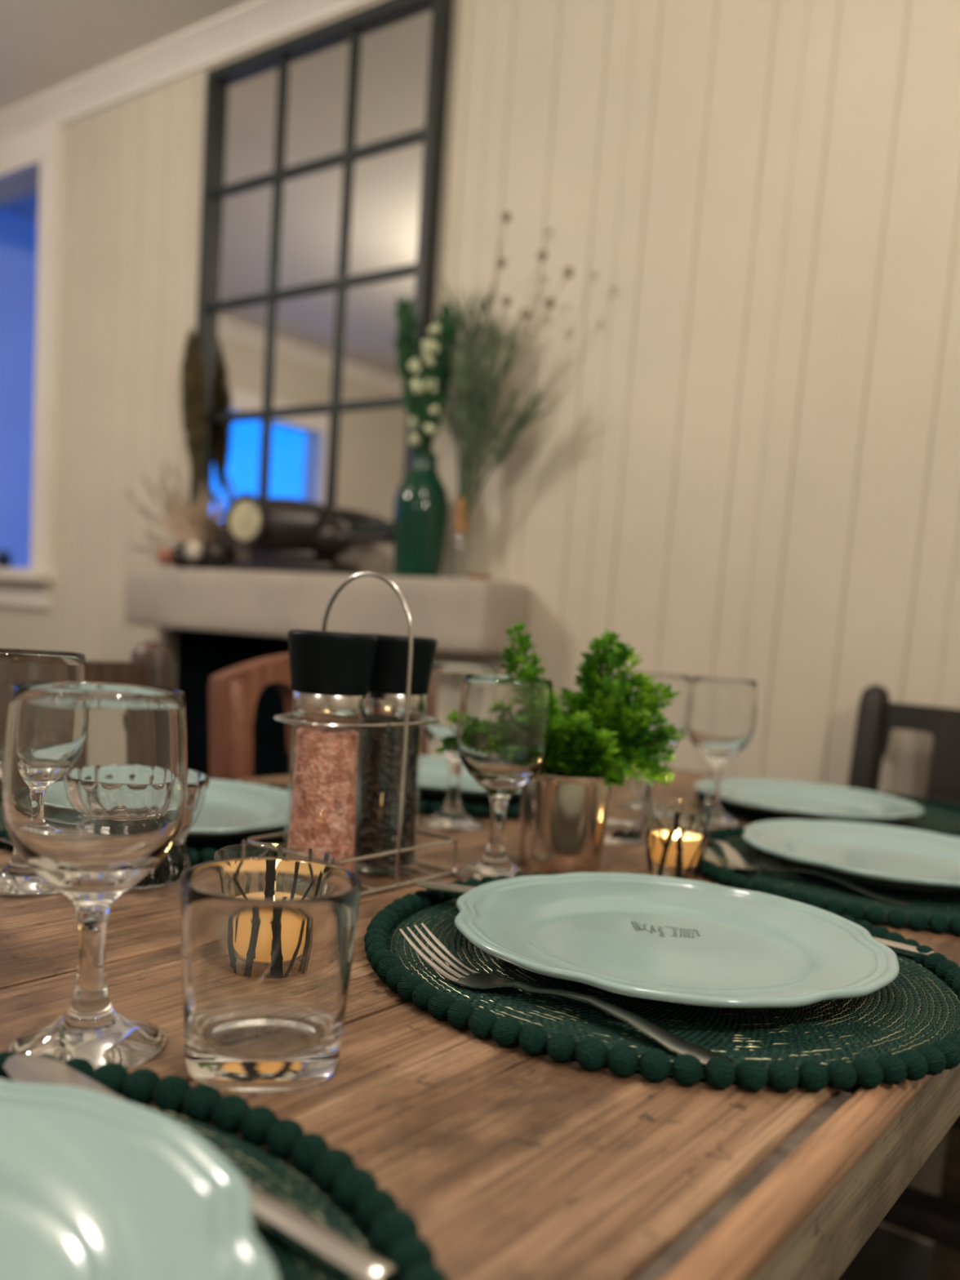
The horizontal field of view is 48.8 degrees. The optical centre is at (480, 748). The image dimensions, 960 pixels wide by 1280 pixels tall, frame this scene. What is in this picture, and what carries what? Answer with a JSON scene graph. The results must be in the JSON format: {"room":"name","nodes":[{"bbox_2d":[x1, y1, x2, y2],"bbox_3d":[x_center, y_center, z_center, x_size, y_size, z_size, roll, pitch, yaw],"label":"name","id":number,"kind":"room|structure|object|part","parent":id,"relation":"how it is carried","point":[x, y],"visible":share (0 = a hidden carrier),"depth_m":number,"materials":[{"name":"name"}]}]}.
{"room":"dining room","nodes":[
{"label":"dining room","id":0,"kind":"room"},
{"bbox_2d":[0,208,38,568],"bbox_3d":[0.028,-0.989,6.643,0.100,2.370,6.880,9,8,36],"label":"window","id":1,"kind":"structure","parent":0,"point":[19,234],"depth_m":4.05,"materials":[{"name":"blue glass"}]},
{"bbox_2d":[0,194,39,222],"bbox_3d":[0.668,-2.116,6.092,1.490,0.080,6.880,9,8,36],"label":"ceiling","id":2,"kind":"structure","parent":0,"point":[28,208],"depth_m":3.90,"materials":[{"name":"paint"}]},
{"bbox_2d":[0,0,253,111],"bbox_3d":[-1.032,-1.552,0.059,6.940,0.080,4.840,9,8,36],"label":"ceiling","id":3,"kind":"structure","parent":0,"point":[46,46],"depth_m":2.67,"materials":[{"name":"white paint"}]},
{"bbox_2d":[0,0,959,1244],"bbox_3d":[0.300,-0.449,2.079,6.940,2.372,0.120,9,8,36],"label":"wall","id":4,"kind":"structure","parent":0,"point":[746,464],"depth_m":1.94,"materials":[{"name":"beige wood"}]},
{"bbox_2d":[0,124,62,608],"bbox_3d":[-1.685,-1.182,3.481,1.145,1.386,0.175,9,8,36],"label":"window","id":5,"kind":"structure","parent":4,"relation":"in","point":[43,148],"depth_m":3.15,"materials":[{"name":"white wood"}]},
{"bbox_2d":[0,549,13,568],"bbox_3d":[-1.534,-0.612,3.405,0.054,0.063,0.066,9,8,36],"label":"plant","id":6,"kind":"object","parent":5,"relation":"on","point":[5,562],"visible":0.96,"depth_m":3.39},
{"bbox_3d":[-1.535,-0.598,3.406,0.052,0.035,0.052,9,8,36],"label":"pot","id":7,"kind":"part","parent":6,"relation":"part of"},
{"bbox_3d":[-1.732,-0.552,3.551,1.145,0.115,0.170,9,8,36],"label":"sill","id":8,"kind":"part","parent":5,"relation":"part of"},
{"bbox_2d":[0,0,375,146],"bbox_3d":[0.328,-1.590,1.876,6.700,0.062,0.062,9,8,36],"label":"trim","id":9,"kind":"structure","parent":4,"relation":"attached to","point":[255,24],"depth_m":2.70,"materials":[{"name":"white paint"}]},
{"bbox_2d":[189,0,453,534],"bbox_3d":[-0.405,-1.075,2.472,0.756,1.127,0.041,9,8,36],"label":"framed mirror","id":10,"kind":"object","parent":4,"relation":"attached to","point":[322,159],"visible":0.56,"depth_m":2.44,"materials":[{"name":"black metal"}]},
{"bbox_2d":[838,1224,933,1279],"bbox_3d":[-1.207,0.878,0.337,6.940,0.080,4.840,9,8,36],"label":"floor","id":11,"kind":"structure","parent":0,"point":[888,1254],"depth_m":1.69,"materials":[{"name":"brown wood"}]},
{"bbox_2d":[0,640,173,788],"bbox_3d":[-0.379,0.354,1.075,0.469,0.911,0.412,9,8,36],"label":"dining chair","id":12,"kind":"object","parent":11,"relation":"on","point":[150,664],"visible":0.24,"depth_m":1.27,"materials":[{"name":"brown wood"}]},
{"bbox_3d":[-0.513,-0.035,1.153,0.035,0.124,0.320,9,8,36],"label":"crest rail","id":13,"kind":"part","parent":12,"relation":"part of","materials":[{"name":"brown wood"}]},
{"bbox_3d":[-0.418,0.322,1.331,0.095,0.911,0.049,9,8,36],"label":"post","id":14,"kind":"part","parent":12,"relation":"part of","materials":[{"name":"brown wood"}]},
{"bbox_2d":[208,653,428,780],"bbox_3d":[-0.085,0.334,1.464,0.469,0.905,0.412,9,8,36],"label":"dining chair","id":15,"kind":"object","parent":11,"relation":"on","point":[233,692],"visible":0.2,"depth_m":1.39,"materials":[{"name":"brown wood"}]},
{"bbox_3d":[-0.345,0.335,1.432,0.095,0.873,0.049,9,8,36],"label":"post","id":16,"kind":"part","parent":15,"relation":"part of","materials":[{"name":"brown wood"}]},
{"bbox_3d":[-0.126,0.318,1.722,0.095,0.873,0.049,9,8,36],"label":"post","id":17,"kind":"part","parent":15,"relation":"part of","materials":[{"name":"brown wood"}]},
{"bbox_2d":[124,566,529,777],"bbox_3d":[-0.443,0.117,2.496,1.165,1.049,0.161,9,8,36],"label":"fireplace","id":18,"kind":"object","parent":11,"relation":"on","point":[210,622],"visible":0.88,"depth_m":2.43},
{"bbox_2d":[123,325,236,569],"bbox_3d":[-0.726,-0.758,2.634,0.468,0.615,0.141,9,8,36],"label":"dried arrangement","id":19,"kind":"object","parent":18,"relation":"on","point":[194,526],"visible":1,"depth_m":2.65,"materials":[{"name":"brown plant"}]},
{"bbox_2d":[223,493,392,574],"bbox_3d":[-0.377,-0.480,2.374,0.455,0.173,0.165,9,8,36],"label":"ornament","id":20,"kind":"object","parent":18,"relation":"on","point":[280,534],"visible":0.99,"depth_m":2.38,"materials":[{"name":"black glass"}]},
{"bbox_2d":[393,451,449,577],"bbox_3d":[-0.123,-0.485,2.209,0.116,0.256,0.116,9,8,36],"label":"glass vase","id":21,"kind":"object","parent":18,"relation":"on","point":[421,502],"visible":0.89,"depth_m":2.17,"materials":[{"name":"green glass"}]},
{"bbox_2d":[392,294,461,452],"bbox_3d":[-0.124,-0.737,2.188,0.183,0.421,0.061,9,8,36],"label":"flower bouquet","id":22,"kind":"object","parent":21,"relation":"in","point":[421,397],"visible":0.98,"depth_m":2.17,"materials":[{"name":"green plant"}]},
{"bbox_2d":[447,497,470,578],"bbox_3d":[-0.041,-0.429,2.169,0.042,0.165,0.042,9,8,36],"label":"bottle","id":23,"kind":"object","parent":18,"relation":"on","point":[460,527],"visible":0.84,"depth_m":2.15,"materials":[{"name":"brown glass"}]},
{"bbox_3d":[-0.043,-0.397,2.172,0.042,0.100,0.042,9,8,36],"label":"glass","id":24,"kind":"part","parent":23,"relation":"part of","materials":[{"name":"clear glass"}]},
{"bbox_2d":[438,210,573,522],"bbox_3d":[0.026,-0.742,2.081,0.316,0.617,0.086,9,8,36],"label":"dried grass spray","id":25,"kind":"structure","parent":23,"relation":"in","point":[475,411],"depth_m":2.10,"materials":[{"name":"green plant"}]},
{"bbox_2d":[465,573,491,579],"bbox_3d":[-0.004,-0.342,2.115,0.054,0.011,0.054,9,8,36],"label":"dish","id":26,"kind":"object","parent":18,"relation":"on","point":[468,575],"visible":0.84,"depth_m":2.10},
{"bbox_2d":[0,768,959,1279],"bbox_3d":[-0.181,0.480,0.802,0.879,0.751,2.115,9,8,36],"label":"dining table","id":27,"kind":"object","parent":11,"relation":"on","point":[512,1163],"visible":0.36,"depth_m":0.46,"materials":[{"name":"brown wood"}]},
{"bbox_2d":[0,648,86,897],"bbox_3d":[-0.318,0.015,0.743,0.078,0.166,0.078,6,7,19],"label":"wine glass","id":28,"kind":"object","parent":27,"relation":"on","point":[17,879],"visible":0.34,"depth_m":0.72,"materials":[{"name":"clear glass"}]},
{"bbox_2d":[1,680,187,1070],"bbox_3d":[-0.175,0.055,0.479,0.078,0.166,0.078,9,8,36],"label":"wine glass","id":29,"kind":"object","parent":27,"relation":"on","point":[94,784],"visible":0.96,"depth_m":0.45,"materials":[{"name":"clear glass"}]},
{"bbox_2d":[0,778,292,866],"bbox_3d":[-0.288,0.063,1.014,0.382,0.015,0.382,-1,8,-37],"label":"placemat","id":30,"kind":"object","parent":27,"relation":"on","point":[204,851],"visible":0.06,"depth_m":0.89,"materials":[{"name":"green fabric"}]},
{"bbox_2d":[0,828,12,844],"bbox_3d":[-0.388,0.071,0.864,0.205,0.007,0.022,9,8,36],"label":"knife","id":31,"kind":"object","parent":30,"relation":"on","point":[1,838],"visible":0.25,"depth_m":0.85,"materials":[{"name":"metal"}]},
{"bbox_3d":[-0.352,0.077,0.837,0.113,0.002,0.022,9,8,36],"label":"blade","id":32,"kind":"part","parent":31,"relation":"part of","materials":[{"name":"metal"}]},
{"bbox_2d":[185,778,292,842],"bbox_3d":[-0.282,0.058,0.969,0.269,0.023,0.275,5,7,7],"label":"dinner plate","id":33,"kind":"object","parent":30,"relation":"on","point":[231,809],"visible":0.3,"depth_m":1.01,"materials":[{"name":"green ceramic"}]},
{"bbox_2d":[131,768,210,888],"bbox_3d":[-0.259,0.058,0.791,0.108,0.078,0.108,9,8,36],"label":"drinking glass","id":34,"kind":"object","parent":27,"relation":"on","point":[177,860],"visible":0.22,"depth_m":0.78,"materials":[{"name":"clear glass"}]},
{"bbox_2d":[0,1051,447,1279],"bbox_3d":[-0.191,0.156,0.260,0.382,0.015,0.382,2,7,-14],"label":"placemat","id":35,"kind":"object","parent":27,"relation":"on","point":[394,1233],"visible":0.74,"depth_m":0.38,"materials":[{"name":"green fabric"}]},
{"bbox_2d":[0,1078,278,1279],"bbox_3d":[-0.188,0.146,0.259,0.275,0.023,0.269,5,7,8],"label":"dinner plate","id":36,"kind":"object","parent":35,"relation":"on","point":[95,1184],"visible":1,"depth_m":0.33,"materials":[{"name":"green ceramic"}]},
{"bbox_2d":[2,1054,396,1279],"bbox_3d":[-0.110,0.144,0.376,0.205,0.011,0.022,9,8,36],"label":"knife","id":37,"kind":"object","parent":35,"relation":"on","point":[349,1260],"visible":0.52,"depth_m":0.34,"materials":[{"name":"metal"}]},
{"bbox_3d":[-0.147,0.136,0.402,0.113,0.002,0.022,11,10,35],"label":"blade","id":38,"kind":"part","parent":37,"relation":"part of","materials":[{"name":"silver metal"}]},
{"bbox_3d":[-0.065,0.152,0.343,0.092,0.007,0.012,11,9,35],"label":"handle","id":39,"kind":"part","parent":37,"relation":"part of","materials":[{"name":"metal"}]},
{"bbox_2d":[179,857,360,1095],"bbox_3d":[-0.096,0.101,0.478,0.079,0.088,0.079,9,8,36],"label":"tumbler","id":40,"kind":"object","parent":27,"relation":"on","point":[268,943],"visible":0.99,"depth_m":0.45,"materials":[{"name":"clear glass"}]},
{"bbox_2d":[213,844,334,864],"bbox_3d":[-0.119,0.094,0.607,0.068,0.068,0.068,3,7,-10],"label":"votive candle","id":41,"kind":"object","parent":27,"relation":"on","point":[225,852],"visible":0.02,"depth_m":0.62,"materials":[{"name":"clear glass"}]},
{"bbox_2d":[241,571,457,895],"bbox_3d":[-0.094,-0.017,0.831,0.102,0.242,0.151,9,8,36],"label":"wire rack","id":42,"kind":"object","parent":27,"relation":"on","point":[280,717],"visible":0.63,"depth_m":0.81,"materials":[{"name":"silver metal"}]},
{"bbox_2d":[282,629,377,877],"bbox_3d":[-0.117,0.006,0.805,0.067,0.189,0.067,9,8,36],"label":"salt mill","id":43,"kind":"object","parent":42,"relation":"in","point":[331,672],"visible":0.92,"depth_m":0.79,"materials":[{"name":"clear glass"}]},
{"bbox_3d":[-0.094,-0.019,0.831,0.099,0.239,0.004,9,8,36],"label":"handle","id":44,"kind":"part","parent":42,"relation":"part of","materials":[{"name":"silver metal"}]},
{"bbox_2d":[354,632,437,873],"bbox_3d":[-0.074,0.003,0.862,0.067,0.189,0.067,9,8,36],"label":"pepper mill","id":45,"kind":"object","parent":42,"relation":"in","point":[380,757],"visible":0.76,"depth_m":0.84,"materials":[{"name":"clear glass"}]},
{"bbox_2d":[355,773,519,818],"bbox_3d":[-0.033,0.045,1.325,0.382,0.015,0.382,4,7,-5],"label":"placemat","id":46,"kind":"object","parent":27,"relation":"on","point":[428,805],"visible":0.09,"depth_m":1.15,"materials":[{"name":"green fabric"}]},
{"bbox_2d":[356,755,520,800],"bbox_3d":[-0.023,0.039,1.301,0.275,0.023,0.269,4,7,2],"label":"dinner plate","id":47,"kind":"object","parent":46,"relation":"on","point":[433,781],"visible":0.23,"depth_m":1.30,"materials":[{"name":"green ceramic"}]},
{"bbox_2d":[418,662,497,831],"bbox_3d":[-0.024,-0.003,1.087,0.078,0.166,0.078,2,7,-15],"label":"wine glass","id":48,"kind":"object","parent":27,"relation":"on","point":[443,696],"visible":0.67,"depth_m":1.06,"materials":[{"name":"clear glass"}]},
{"bbox_2d":[453,674,552,880],"bbox_3d":[0.017,0.024,0.872,0.078,0.166,0.078,4,7,2],"label":"wine glass","id":49,"kind":"object","parent":27,"relation":"on","point":[504,723],"visible":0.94,"depth_m":0.84,"materials":[{"name":"clear glass"}]},
{"bbox_2d":[434,621,687,874],"bbox_3d":[0.075,-0.003,0.935,0.198,0.213,0.138,7,7,25],"label":"potted plant","id":50,"kind":"object","parent":27,"relation":"on","point":[600,739],"visible":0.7,"depth_m":0.91,"materials":[{"name":"green plant"}]},
{"bbox_3d":[0.073,0.062,0.932,0.081,0.086,0.081,9,8,36],"label":"pot","id":51,"kind":"part","parent":50,"relation":"part of","materials":[{"name":"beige metal"}]},
{"bbox_2d":[604,758,654,844],"bbox_3d":[0.135,0.048,1.080,0.079,0.088,0.079,2,7,-21],"label":"tumbler","id":52,"kind":"object","parent":27,"relation":"on","point":[625,824],"visible":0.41,"depth_m":1.05,"materials":[{"name":"clear glass"}]},
{"bbox_2d":[626,671,691,818],"bbox_3d":[0.204,-0.005,1.246,0.078,0.166,0.078,10,9,40],"label":"wine glass","id":53,"kind":"object","parent":27,"relation":"on","point":[677,713],"visible":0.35,"depth_m":1.21,"materials":[{"name":"clear glass"}]},
{"bbox_2d":[364,872,959,1092],"bbox_3d":[0.118,0.131,0.675,0.382,0.015,0.382,4,7,2],"label":"placemat","id":54,"kind":"object","parent":27,"relation":"on","point":[908,1028],"visible":0.52,"depth_m":0.56,"materials":[{"name":"green fabric"}]},
{"bbox_2d":[413,880,475,893],"bbox_3d":[0.027,0.107,0.764,0.150,0.016,0.022,3,7,-5],"label":"knife","id":55,"kind":"object","parent":54,"relation":"on","point":[444,886],"visible":0.3,"depth_m":0.76,"materials":[{"name":"metal"}]},
{"bbox_2d":[399,923,735,1067],"bbox_3d":[0.039,0.128,0.564,0.208,0.021,0.026,9,8,38],"label":"fork","id":56,"kind":"object","parent":54,"relation":"on","point":[474,978],"visible":1,"depth_m":0.57,"materials":[{"name":"metal"}]},
{"bbox_2d":[453,871,899,1008],"bbox_3d":[0.118,0.121,0.667,0.275,0.023,0.269,8,7,30],"label":"dinner plate","id":57,"kind":"object","parent":54,"relation":"on","point":[686,941],"visible":1,"depth_m":0.67,"materials":[{"name":"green ceramic"}]},
{"bbox_2d":[631,920,700,937],"bbox_3d":[0.123,0.122,0.707,0.047,0.001,0.029,5,7,12],"label":"print","id":58,"kind":"object","parent":57,"relation":"on","point":[642,929],"depth_m":0.71},
{"bbox_2d":[872,936,935,956],"bbox_3d":[0.223,0.126,0.768,0.205,0.007,0.022,9,8,38],"label":"knife","id":59,"kind":"object","parent":54,"relation":"on","point":[898,948],"visible":0.29,"depth_m":0.71,"materials":[{"name":"metal"}]},
{"bbox_2d":[644,800,715,879],"bbox_3d":[0.174,0.080,0.935,0.062,0.063,0.063,5,7,11],"label":"votive candle","id":60,"kind":"object","parent":27,"relation":"on","point":[677,847],"visible":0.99,"depth_m":0.92,"materials":[{"name":"clear glass"}]},
{"bbox_2d":[684,676,757,826],"bbox_3d":[0.276,0.002,1.228,0.078,0.166,0.078,0,8,-32],"label":"wine glass","id":61,"kind":"object","parent":27,"relation":"on","point":[722,712],"visible":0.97,"depth_m":1.20,"materials":[{"name":"clear glass"}]},
{"bbox_2d":[693,826,959,936],"bbox_3d":[0.380,0.115,0.981,0.382,0.015,0.382,8,7,30],"label":"placemat","id":62,"kind":"object","parent":27,"relation":"on","point":[936,913],"visible":0.33,"depth_m":0.89,"materials":[{"name":"green fabric"}]},
{"bbox_2d":[679,816,754,870],"bbox_3d":[0.225,0.093,1.017,0.026,0.018,0.209,4,7,-3],"label":"fork","id":63,"kind":"object","parent":62,"relation":"on","point":[733,857],"visible":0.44,"depth_m":0.96,"materials":[{"name":"metal"}]},
{"bbox_2d":[702,845,911,906],"bbox_3d":[0.270,0.104,0.923,0.208,0.021,0.026,9,8,39],"label":"fork","id":64,"kind":"object","parent":62,"relation":"on","point":[711,856],"visible":0.66,"depth_m":0.90,"materials":[{"name":"metal"}]},
{"bbox_2d":[742,819,959,893],"bbox_3d":[0.383,0.103,0.991,0.269,0.023,0.275,-2,9,-45],"label":"dinner plate","id":65,"kind":"object","parent":62,"relation":"on","point":[882,855],"visible":1,"depth_m":1.03,"materials":[{"name":"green ceramic"}]},
{"bbox_2d":[696,786,959,837],"bbox_3d":[0.473,0.078,1.360,0.382,0.015,0.382,2,7,-22],"label":"placemat","id":66,"kind":"object","parent":27,"relation":"on","point":[938,817],"visible":0.23,"depth_m":1.31,"materials":[{"name":"green fabric"}]},
{"bbox_2d":[693,777,924,822],"bbox_3d":[0.402,0.068,1.310,0.275,0.023,0.269,6,7,19],"label":"dinner plate","id":67,"kind":"object","parent":66,"relation":"on","point":[799,800],"visible":0.91,"depth_m":1.35,"materials":[{"name":"green ceramic"}]},
{"bbox_3d":[0.644,0.493,1.356,0.070,0.716,0.070,9,8,36],"label":"leg","id":68,"kind":"part","parent":27,"relation":"part of","materials":[{"name":"brown wood"}]},
{"bbox_2d":[847,684,959,1252],"bbox_3d":[0.620,0.382,1.461,0.412,0.911,0.469,9,8,36],"label":"dining chair","id":69,"kind":"object","parent":11,"relation":"on","point":[930,1216],"visible":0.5,"depth_m":1.61,"materials":[{"name":"brown wood"}]},
{"bbox_3d":[0.588,0.351,1.718,0.049,0.911,0.095,9,8,36],"label":"post","id":70,"kind":"part","parent":69,"relation":"part of","materials":[{"name":"brown wood"}]},
{"bbox_3d":[0.768,0.009,1.580,0.320,0.124,0.035,9,8,36],"label":"crest rail","id":71,"kind":"part","parent":69,"relation":"part of","materials":[{"name":"brown wood"}]},
{"bbox_3d":[0.592,0.407,1.428,0.410,0.027,0.380,9,8,36],"label":"seat","id":72,"kind":"part","parent":69,"relation":"part of","materials":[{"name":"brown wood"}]}
]}

